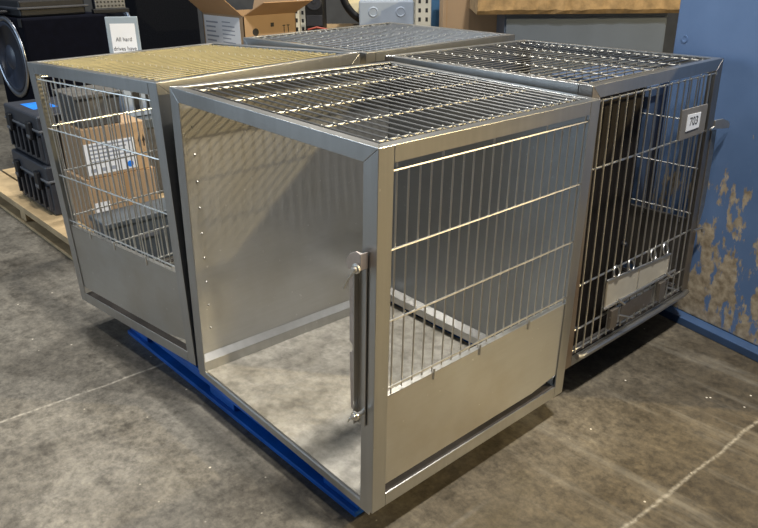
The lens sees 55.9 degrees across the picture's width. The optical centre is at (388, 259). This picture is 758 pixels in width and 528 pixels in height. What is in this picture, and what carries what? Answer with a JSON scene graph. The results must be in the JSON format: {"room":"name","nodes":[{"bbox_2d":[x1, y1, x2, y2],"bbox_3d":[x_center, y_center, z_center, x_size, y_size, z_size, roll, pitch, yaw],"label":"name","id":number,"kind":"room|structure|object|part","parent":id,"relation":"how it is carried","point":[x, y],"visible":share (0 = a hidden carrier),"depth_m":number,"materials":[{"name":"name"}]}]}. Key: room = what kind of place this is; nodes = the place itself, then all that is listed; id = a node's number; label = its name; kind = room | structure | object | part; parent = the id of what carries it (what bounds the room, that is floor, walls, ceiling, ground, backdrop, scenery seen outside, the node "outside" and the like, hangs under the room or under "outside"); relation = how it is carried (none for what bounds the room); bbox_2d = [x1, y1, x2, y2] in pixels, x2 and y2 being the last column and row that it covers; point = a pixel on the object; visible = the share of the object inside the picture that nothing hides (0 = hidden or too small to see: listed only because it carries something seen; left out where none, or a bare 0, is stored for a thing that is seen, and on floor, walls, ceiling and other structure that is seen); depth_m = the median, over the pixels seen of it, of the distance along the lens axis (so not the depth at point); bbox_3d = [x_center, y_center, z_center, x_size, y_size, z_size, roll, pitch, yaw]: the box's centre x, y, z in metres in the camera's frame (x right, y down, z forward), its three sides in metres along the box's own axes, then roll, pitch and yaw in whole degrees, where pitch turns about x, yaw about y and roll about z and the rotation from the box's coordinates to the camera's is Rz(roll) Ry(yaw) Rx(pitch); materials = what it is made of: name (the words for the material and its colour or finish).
{"room":"warehouse","nodes":[
{"label":"warehouse","id":0,"kind":"room"},
{"bbox_2d":[0,0,678,83],"bbox_3d":[-0.032,-4.460,8.643,18.000,4.500,0.204,0,23,0],"label":"wall","id":1,"kind":"structure","parent":0,"point":[335,12],"depth_m":9.12,"materials":[{"name":"paint"}]},
{"bbox_2d":[0,84,757,527],"bbox_3d":[-0.593,-0.521,5.278,28.000,0.100,28.000,-20,30,-39],"label":"floor","id":2,"kind":"structure","parent":0,"point":[656,427],"depth_m":2.44,"materials":[{"name":"concrete"}]},
{"bbox_2d":[0,168,163,259],"bbox_3d":[-1.806,-0.473,4.894,1.371,0.130,1.790,-20,30,-39],"label":"wooden pallet","id":3,"kind":"object","parent":2,"relation":"on","point":[49,226],"visible":0.07,"depth_m":4.38,"materials":[{"name":"brown wood"}]},
{"bbox_2d":[11,148,67,214],"bbox_3d":[-2.027,-0.529,4.477,0.456,0.300,0.620,-20,30,-39],"label":"tool case","id":4,"kind":"object","parent":3,"relation":"on","point":[35,178],"visible":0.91,"depth_m":4.27,"materials":[{"name":"plastic"}]},
{"bbox_2d":[4,96,65,164],"bbox_3d":[-2.029,-0.800,4.361,0.436,0.286,0.600,-20,30,-39],"label":"tool case","id":5,"kind":"object","parent":4,"relation":"on","point":[24,126],"visible":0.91,"depth_m":4.20,"materials":[{"name":"plastic"}]},
{"bbox_3d":[-2.022,-0.894,4.329,0.405,0.086,0.592,-20,30,-39],"label":"lid","id":6,"kind":"part","parent":5,"relation":"part of","materials":[{"name":"plastic"}]},
{"bbox_3d":[-2.020,-0.628,4.442,0.425,0.090,0.612,-20,30,-39],"label":"lid","id":7,"kind":"part","parent":4,"relation":"part of","materials":[{"name":"plastic"}]},
{"bbox_2d":[0,11,109,101],"bbox_3d":[-2.539,-1.358,5.502,0.620,1.031,0.658,20,31,40],"label":"loudspeaker","id":8,"kind":"object","parent":3,"relation":"on","point":[23,40],"visible":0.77,"depth_m":5.16,"materials":[{"name":"black plastic"}]},
{"bbox_2d":[0,0,88,16],"bbox_3d":[-2.638,-1.883,5.301,0.640,0.110,0.552,20,31,40],"label":"equipment case","id":9,"kind":"object","parent":8,"relation":"on","point":[18,8],"visible":1,"depth_m":5.09,"materials":[{"name":"black plastic"}]},
{"bbox_3d":[-2.812,-1.788,5.146,0.224,0.024,0.052,20,31,40],"label":"handle","id":10,"kind":"part","parent":9,"relation":"part of","materials":[{"name":"silver plastic"}]},
{"bbox_2d":[91,0,129,13],"bbox_3d":[-2.088,-1.927,5.332,0.260,0.160,0.070,-15,27,-30],"label":"vent grille","id":11,"kind":"object","parent":8,"relation":"on","point":[101,6],"visible":1,"depth_m":5.33,"materials":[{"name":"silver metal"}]},
{"bbox_3d":[-2.085,-1.939,5.322,0.220,0.130,0.020,-15,27,-30],"label":"plate","id":12,"kind":"part","parent":11,"relation":"part of","materials":[{"name":"silver metal"}]},
{"bbox_2d":[65,166,157,228],"bbox_3d":[-1.608,-0.393,4.171,0.400,0.285,0.321,-20,30,-39],"label":"carton","id":13,"kind":"object","parent":3,"relation":"on","point":[142,174],"visible":0.34,"depth_m":4.03,"materials":[{"name":"brown cardboard"}]},
{"bbox_2d":[58,114,148,178],"bbox_3d":[-1.617,-0.654,4.067,0.360,0.273,0.322,-20,30,-39],"label":"carton","id":14,"kind":"object","parent":13,"relation":"on","point":[140,123],"visible":0.62,"depth_m":3.95,"materials":[{"name":"brown cardboard"}]},
{"bbox_2d":[53,85,121,127],"bbox_3d":[-1.659,-0.850,3.951,0.264,0.175,0.314,-20,30,-39],"label":"storage bin","id":15,"kind":"object","parent":14,"relation":"on","point":[97,87],"visible":0.59,"depth_m":3.86,"materials":[{"name":"grey plastic"}]},
{"bbox_2d":[88,139,130,172],"bbox_3d":[-1.534,-0.571,3.947,0.245,0.149,0.001,-20,30,-39],"label":"print","id":16,"kind":"object","parent":14,"relation":"attached to","point":[120,144],"depth_m":3.94},
{"bbox_2d":[137,114,163,192],"bbox_3d":[-1.544,-0.736,4.714,0.440,0.488,0.442,-20,30,-39],"label":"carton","id":17,"kind":"object","parent":3,"relation":"on","point":[150,115],"visible":0.05,"depth_m":4.48,"materials":[{"name":"brown cardboard"}]},
{"bbox_2d":[114,66,182,116],"bbox_3d":[-1.601,-1.119,4.615,0.420,0.285,0.422,-20,30,-39],"label":"storage box","id":18,"kind":"object","parent":17,"relation":"on","point":[135,94],"visible":0.03,"depth_m":4.41,"materials":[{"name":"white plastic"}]},
{"bbox_2d":[104,16,141,52],"bbox_3d":[-1.659,-1.373,4.479,0.195,0.285,0.140,-3,23,-5],"label":"sign holder","id":19,"kind":"object","parent":18,"relation":"on","point":[123,35],"visible":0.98,"depth_m":4.45,"materials":[{"name":"grey plastic"}]},
{"bbox_2d":[132,92,149,109],"bbox_3d":[-1.463,-1.013,4.487,0.305,0.110,0.002,-20,30,-39],"label":"print","id":20,"kind":"object","parent":18,"relation":"attached to","point":[137,105],"depth_m":4.42,"materials":[{"name":"black"}]},
{"bbox_2d":[89,198,172,258],"bbox_3d":[-1.357,-0.141,3.922,0.460,0.275,0.222,-20,30,-39],"label":"storage box","id":21,"kind":"object","parent":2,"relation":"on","point":[148,211],"visible":0.37,"depth_m":3.83,"materials":[{"name":"grey plastic"}]},
{"bbox_3d":[-1.358,-0.254,3.875,0.460,0.030,0.220,-20,30,-39],"label":"lid","id":22,"kind":"part","parent":21,"relation":"part of","materials":[{"name":"grey plastic"}]},
{"bbox_3d":[-1.285,-0.135,3.841,0.100,0.025,0.012,-20,30,-39],"label":"handle","id":23,"kind":"part","parent":21,"relation":"part of","materials":[{"name":"grey plastic"}]},
{"bbox_2d":[91,0,203,76],"bbox_3d":[-2.184,-1.928,6.501,0.700,1.550,0.648,17,29,36],"label":"loudspeaker","id":24,"kind":"object","parent":2,"relation":"on","point":[161,23],"visible":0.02,"depth_m":6.19,"materials":[{"name":"black plastic"}]},
{"bbox_2d":[189,0,311,71],"bbox_3d":[-1.080,-1.499,5.710,0.740,1.366,0.840,-20,30,-39],"label":"carton","id":25,"kind":"object","parent":2,"relation":"on","point":[222,23],"visible":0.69,"depth_m":5.48,"materials":[{"name":"brown cardboard"}]},
{"bbox_2d":[206,20,235,43],"bbox_3d":[-1.316,-1.719,5.616,0.001,0.298,0.420,-20,30,-39],"label":"print","id":26,"kind":"object","parent":25,"relation":"attached to","point":[217,31],"depth_m":5.58},
{"bbox_2d":[253,22,289,35],"bbox_3d":[-0.905,-1.779,5.502,0.344,0.088,0.001,-20,30,-39],"label":"print","id":27,"kind":"object","parent":25,"relation":"attached to","point":[259,28],"depth_m":5.49,"materials":[{"name":"black cardboard"}]},
{"bbox_2d":[127,324,475,516],"bbox_3d":[-0.300,0.375,2.903,0.901,0.110,1.550,-20,30,-39],"label":"pallet","id":28,"kind":"object","parent":2,"relation":"on","point":[184,368],"visible":0.03,"depth_m":2.55,"materials":[{"name":"paint"}]},
{"bbox_2d":[27,43,359,365],"bbox_3d":[-0.766,-0.322,3.022,0.991,1.063,0.902,19,30,39],"label":"cage","id":29,"kind":"object","parent":28,"relation":"on","point":[152,297],"visible":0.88,"depth_m":2.73,"materials":[{"name":"metal"}]},
{"bbox_3d":[-1.381,-0.302,3.021,0.094,1.036,0.063,8,24,18],"label":"post","id":30,"kind":"part","parent":29,"relation":"part of","materials":[{"name":"metal"}]},
{"bbox_3d":[-1.068,-0.650,2.539,0.956,0.059,0.029,19,30,38],"label":"rail","id":31,"kind":"part","parent":29,"relation":"part of","materials":[{"name":"metal"}]},
{"bbox_3d":[-1.113,-0.436,3.316,0.051,0.932,0.814,19,30,38],"label":"wire door","id":32,"kind":"part","parent":29,"relation":"part of","materials":[{"name":"metal"}]},
{"bbox_3d":[-1.123,-0.887,3.121,0.031,0.043,0.883,19,30,38],"label":"rail","id":33,"kind":"part","parent":29,"relation":"part of","materials":[{"name":"metal"}]},
{"bbox_3d":[-1.045,0.082,2.840,0.855,0.318,0.017,20,30,39],"label":"panel","id":34,"kind":"part","parent":29,"relation":"part of","materials":[{"name":"metal"}]},
{"bbox_3d":[-1.043,0.265,2.906,0.827,0.075,0.004,20,30,39],"label":"rail","id":35,"kind":"part","parent":29,"relation":"part of","materials":[{"name":"metal"}]},
{"bbox_3d":[-0.717,-0.091,2.448,0.066,1.018,0.050,19,30,38],"label":"post","id":36,"kind":"part","parent":29,"relation":"part of","materials":[{"name":"metal"}]},
{"bbox_3d":[-0.430,-0.668,2.537,0.032,0.050,0.896,20,30,39],"label":"rail","id":37,"kind":"part","parent":29,"relation":"part of","materials":[{"name":"metal"}]},
{"bbox_3d":[-0.485,-0.906,3.120,0.965,0.068,0.029,19,30,38],"label":"rail","id":38,"kind":"part","parent":29,"relation":"part of","materials":[{"name":"metal"}]},
{"bbox_3d":[-0.137,-0.344,3.018,0.050,1.024,0.073,-20,30,-39],"label":"post","id":39,"kind":"part","parent":29,"relation":"part of","materials":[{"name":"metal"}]},
{"bbox_2d":[169,61,600,514],"bbox_3d":[-0.036,-0.028,2.362,0.975,1.068,0.977,-20,30,-39],"label":"cage","id":40,"kind":"object","parent":28,"relation":"on","point":[314,202],"visible":1,"depth_m":2.40,"materials":[{"name":"metal"}]},
{"bbox_3d":[-0.649,-0.062,2.396,0.059,1.022,0.078,-20,30,-39],"label":"post","id":41,"kind":"part","parent":40,"relation":"part of","materials":[{"name":"metal"}]},
{"bbox_3d":[-0.338,-0.372,1.893,0.030,0.063,0.948,-21,30,-39],"label":"rail","id":42,"kind":"part","parent":40,"relation":"part of","materials":[{"name":"metal"}]},
{"bbox_3d":[-0.323,-0.626,2.477,0.922,0.053,0.031,-20,30,-38],"label":"rail","id":43,"kind":"part","parent":40,"relation":"part of","materials":[{"name":"metal"}]},
{"bbox_3d":[-0.075,0.002,1.702,0.024,0.056,0.054,-20,30,-39],"label":"catch plate","id":44,"kind":"part","parent":40,"relation":"part of","materials":[{"name":"metal"}]},
{"bbox_3d":[-0.037,0.223,1.790,0.100,1.033,0.042,5,24,12],"label":"post","id":45,"kind":"part","parent":40,"relation":"part of","materials":[{"name":"metal"}]},
{"bbox_3d":[0.282,0.567,2.243,0.790,0.044,0.005,-20,30,-38],"label":"rail","id":46,"kind":"part","parent":40,"relation":"part of","materials":[{"name":"metal"}]},
{"bbox_3d":[0.281,0.383,2.174,0.816,0.292,0.018,-20,30,-38],"label":"panel","id":47,"kind":"part","parent":40,"relation":"part of","materials":[{"name":"metal"}]},
{"bbox_3d":[0.297,-0.347,1.869,0.904,0.054,0.030,-21,30,-39],"label":"rail","id":48,"kind":"part","parent":40,"relation":"part of","materials":[{"name":"metal"}]},
{"bbox_3d":[0.311,-0.602,2.452,0.030,0.064,0.931,-20,30,-38],"label":"rail","id":49,"kind":"part","parent":40,"relation":"part of","materials":[{"name":"metal"}]},
{"bbox_3d":[0.590,-0.006,2.334,0.084,1.023,0.058,-20,30,-39],"label":"post","id":50,"kind":"part","parent":40,"relation":"part of","materials":[{"name":"metal"}]},
{"bbox_2d":[295,0,430,46],"bbox_3d":[-0.258,-2.403,6.627,1.250,2.300,0.981,0,23,0],"label":"storage rack","id":51,"kind":"object","parent":2,"relation":"on","point":[422,8],"visible":0.15,"depth_m":6.25,"materials":[{"name":"beige metal"}]},
{"bbox_2d":[305,0,326,30],"bbox_3d":[-0.657,-2.254,6.428,0.160,0.360,0.362,0,23,0],"label":"amplifier","id":52,"kind":"object","parent":51,"relation":"on","point":[315,10],"visible":0.89,"depth_m":6.29,"materials":[{"name":"black plastic"}]},
{"bbox_3d":[-0.656,-2.109,6.304,0.140,0.090,0.004,0,23,0],"label":"connector panel","id":53,"kind":"part","parent":52,"relation":"part of","materials":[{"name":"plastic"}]},
{"bbox_2d":[308,26,327,29],"bbox_3d":[-0.595,-2.033,6.301,0.244,0.046,0.026,0,23,0],"label":"cable","id":54,"kind":"object","parent":51,"relation":"on","point":[316,26],"visible":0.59,"depth_m":6.29,"materials":[{"name":"red plastic"}]},
{"bbox_2d":[340,0,359,22],"bbox_3d":[-0.119,-2.553,6.681,0.700,0.700,0.344,0,23,0],"label":"drum","id":55,"kind":"object","parent":51,"relation":"on","point":[351,7],"visible":0.27,"depth_m":6.60,"materials":[{"name":"black plastic"}]},
{"bbox_2d":[359,0,413,24],"bbox_3d":[-0.021,-2.189,6.399,0.480,0.255,0.310,0,23,0],"label":"case","id":56,"kind":"object","parent":51,"relation":"on","point":[370,11],"visible":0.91,"depth_m":6.25,"materials":[{"name":"white plastic"}]},
{"bbox_2d":[391,302,450,332],"bbox_3d":[0.281,0.118,3.479,0.711,0.125,1.420,-20,30,-39],"label":"pallet","id":57,"kind":"object","parent":2,"relation":"on","point":[391,302],"visible":0.02,"depth_m":3.23,"materials":[{"name":"paint"}]},
{"bbox_2d":[243,22,514,64],"bbox_3d":[-0.038,-0.611,3.664,0.979,1.049,0.901,-20,30,-39],"label":"cage","id":58,"kind":"object","parent":57,"relation":"on","point":[391,31],"visible":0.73,"depth_m":3.38,"materials":[{"name":"metal"}]},
{"bbox_3d":[-0.388,-0.935,3.176,0.033,0.046,0.899,-20,30,-39],"label":"rail","id":59,"kind":"part","parent":58,"relation":"part of","materials":[{"name":"metal"}]},
{"bbox_3d":[-0.340,-1.190,3.759,0.968,0.054,0.029,-20,30,-38],"label":"rail","id":60,"kind":"part","parent":58,"relation":"part of","materials":[{"name":"metal"}]},
{"bbox_3d":[-0.084,-0.361,3.093,0.056,1.039,0.050,-20,30,-39],"label":"post","id":61,"kind":"part","parent":58,"relation":"part of","materials":[{"name":"metal"}]},
{"bbox_3d":[0.007,-0.856,4.234,0.053,1.042,0.051,-20,30,-39],"label":"post","id":62,"kind":"part","parent":58,"relation":"part of","materials":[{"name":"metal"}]},
{"bbox_3d":[0.250,-0.941,3.171,0.956,0.044,0.029,-20,30,-39],"label":"rail","id":63,"kind":"part","parent":58,"relation":"part of","materials":[{"name":"metal"}]},
{"bbox_3d":[0.297,-1.195,3.755,0.031,0.049,0.894,-20,30,-38],"label":"rail","id":64,"kind":"part","parent":58,"relation":"part of","materials":[{"name":"metal"}]},
{"bbox_3d":[0.582,-0.611,3.659,0.060,1.036,0.048,-20,30,-39],"label":"post","id":65,"kind":"part","parent":58,"relation":"part of","materials":[{"name":"metal"}]},
{"bbox_2d":[385,40,729,368],"bbox_3d":[0.678,-0.322,2.997,0.957,1.028,1.037,-20,30,-39],"label":"cage","id":66,"kind":"object","parent":57,"relation":"on","point":[611,299],"visible":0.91,"depth_m":2.70,"materials":[{"name":"metal"}]},
{"bbox_3d":[0.022,-0.342,3.056,0.051,1.026,0.052,-20,30,-39],"label":"post","id":67,"kind":"part","parent":66,"relation":"part of","materials":[{"name":"metal"}]},
{"bbox_3d":[0.326,-0.910,3.133,0.895,0.047,0.031,-20,30,-38],"label":"rail","id":68,"kind":"part","parent":66,"relation":"part of","materials":[{"name":"metal"}]},
{"bbox_3d":[0.318,-0.660,2.545,0.029,0.047,0.961,-20,30,-38],"label":"rail","id":69,"kind":"part","parent":66,"relation":"part of","materials":[{"name":"metal"}]},
{"bbox_3d":[0.653,-0.568,3.582,0.051,1.020,0.056,-20,30,-39],"label":"post","id":70,"kind":"part","parent":66,"relation":"part of","materials":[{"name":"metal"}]},
{"bbox_3d":[0.632,-0.077,2.432,0.050,1.022,0.054,-20,30,-39],"label":"post","id":71,"kind":"part","parent":66,"relation":"part of","materials":[{"name":"metal"}]},
{"bbox_3d":[0.960,-0.891,3.083,0.029,0.043,0.960,-20,30,-38],"label":"rail","id":72,"kind":"part","parent":66,"relation":"part of","materials":[{"name":"metal"}]},
{"bbox_3d":[0.973,0.265,2.871,0.810,0.042,0.004,-20,30,-38],"label":"rail","id":73,"kind":"part","parent":66,"relation":"part of","materials":[{"name":"metal"}]},
{"bbox_3d":[0.988,0.062,2.779,0.526,0.127,0.014,-20,30,-38],"label":"hatch frame","id":74,"kind":"part","parent":66,"relation":"part of","materials":[{"name":"metal"}]},
{"bbox_3d":[0.973,-0.190,2.676,0.822,0.921,0.019,-20,30,-38],"label":"wire door","id":75,"kind":"part","parent":66,"relation":"part of","materials":[{"name":"metal"}]},
{"bbox_3d":[0.973,-0.169,3.392,0.020,0.287,0.878,-20,30,-38],"label":"panel","id":76,"kind":"part","parent":66,"relation":"part of","materials":[{"name":"metal"}]},
{"bbox_3d":[0.952,-0.641,2.495,0.898,0.043,0.031,-20,30,-38],"label":"rail","id":77,"kind":"part","parent":66,"relation":"part of","materials":[{"name":"metal"}]},
{"bbox_3d":[1.311,-0.121,3.021,0.087,0.033,0.011,-19,29,-36],"label":"latch rod","id":78,"kind":"part","parent":66,"relation":"part of","materials":[{"name":"metal"}]},
{"bbox_3d":[1.269,-0.308,2.958,0.058,1.020,0.061,-20,30,-39],"label":"post","id":79,"kind":"part","parent":66,"relation":"part of","materials":[{"name":"metal"}]},
{"bbox_2d":[431,0,439,41],"bbox_3d":[0.476,-1.903,6.756,0.290,1.270,0.450,0,23,0],"label":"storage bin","id":80,"kind":"object","parent":2,"relation":"on","point":[435,4],"visible":0.02,"depth_m":6.40,"materials":[{"name":"blue plastic"}]},
{"bbox_2d":[439,0,496,41],"bbox_3d":[0.748,-1.654,6.102,0.620,1.321,0.421,0,23,0],"label":"carton","id":81,"kind":"object","parent":2,"relation":"on","point":[456,14],"visible":0.02,"depth_m":5.75,"materials":[{"name":"brown cardboard"}]},
{"bbox_2d":[496,13,667,76],"bbox_3d":[1.480,-1.397,5.729,1.220,1.130,0.412,0,23,0],"label":"panel","id":82,"kind":"object","parent":2,"relation":"on","point":[634,31],"visible":0.23,"depth_m":5.37,"materials":[{"name":"grey metal"}]},
{"bbox_2d":[469,0,680,14],"bbox_3d":[1.405,-2.037,5.452,1.520,0.266,0.632,0,23,0],"label":"slab","id":83,"kind":"object","parent":82,"relation":"on","point":[480,7],"visible":0.97,"depth_m":5.20,"materials":[{"name":"wood"}]},
{"bbox_2d":[552,64,668,268],"bbox_3d":[1.143,-0.435,3.645,0.470,1.000,0.524,-20,30,-39],"label":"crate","id":84,"kind":"object","parent":2,"relation":"on","point":[654,91],"visible":0.03,"depth_m":3.33,"materials":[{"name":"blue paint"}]},
{"bbox_2d":[651,0,757,361],"bbox_3d":[1.838,-0.382,2.870,0.896,1.500,1.250,-13,26,-28],"label":"wall","id":85,"kind":"structure","parent":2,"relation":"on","point":[720,305],"depth_m":2.93,"materials":[{"name":"blue paint"}]}
]}

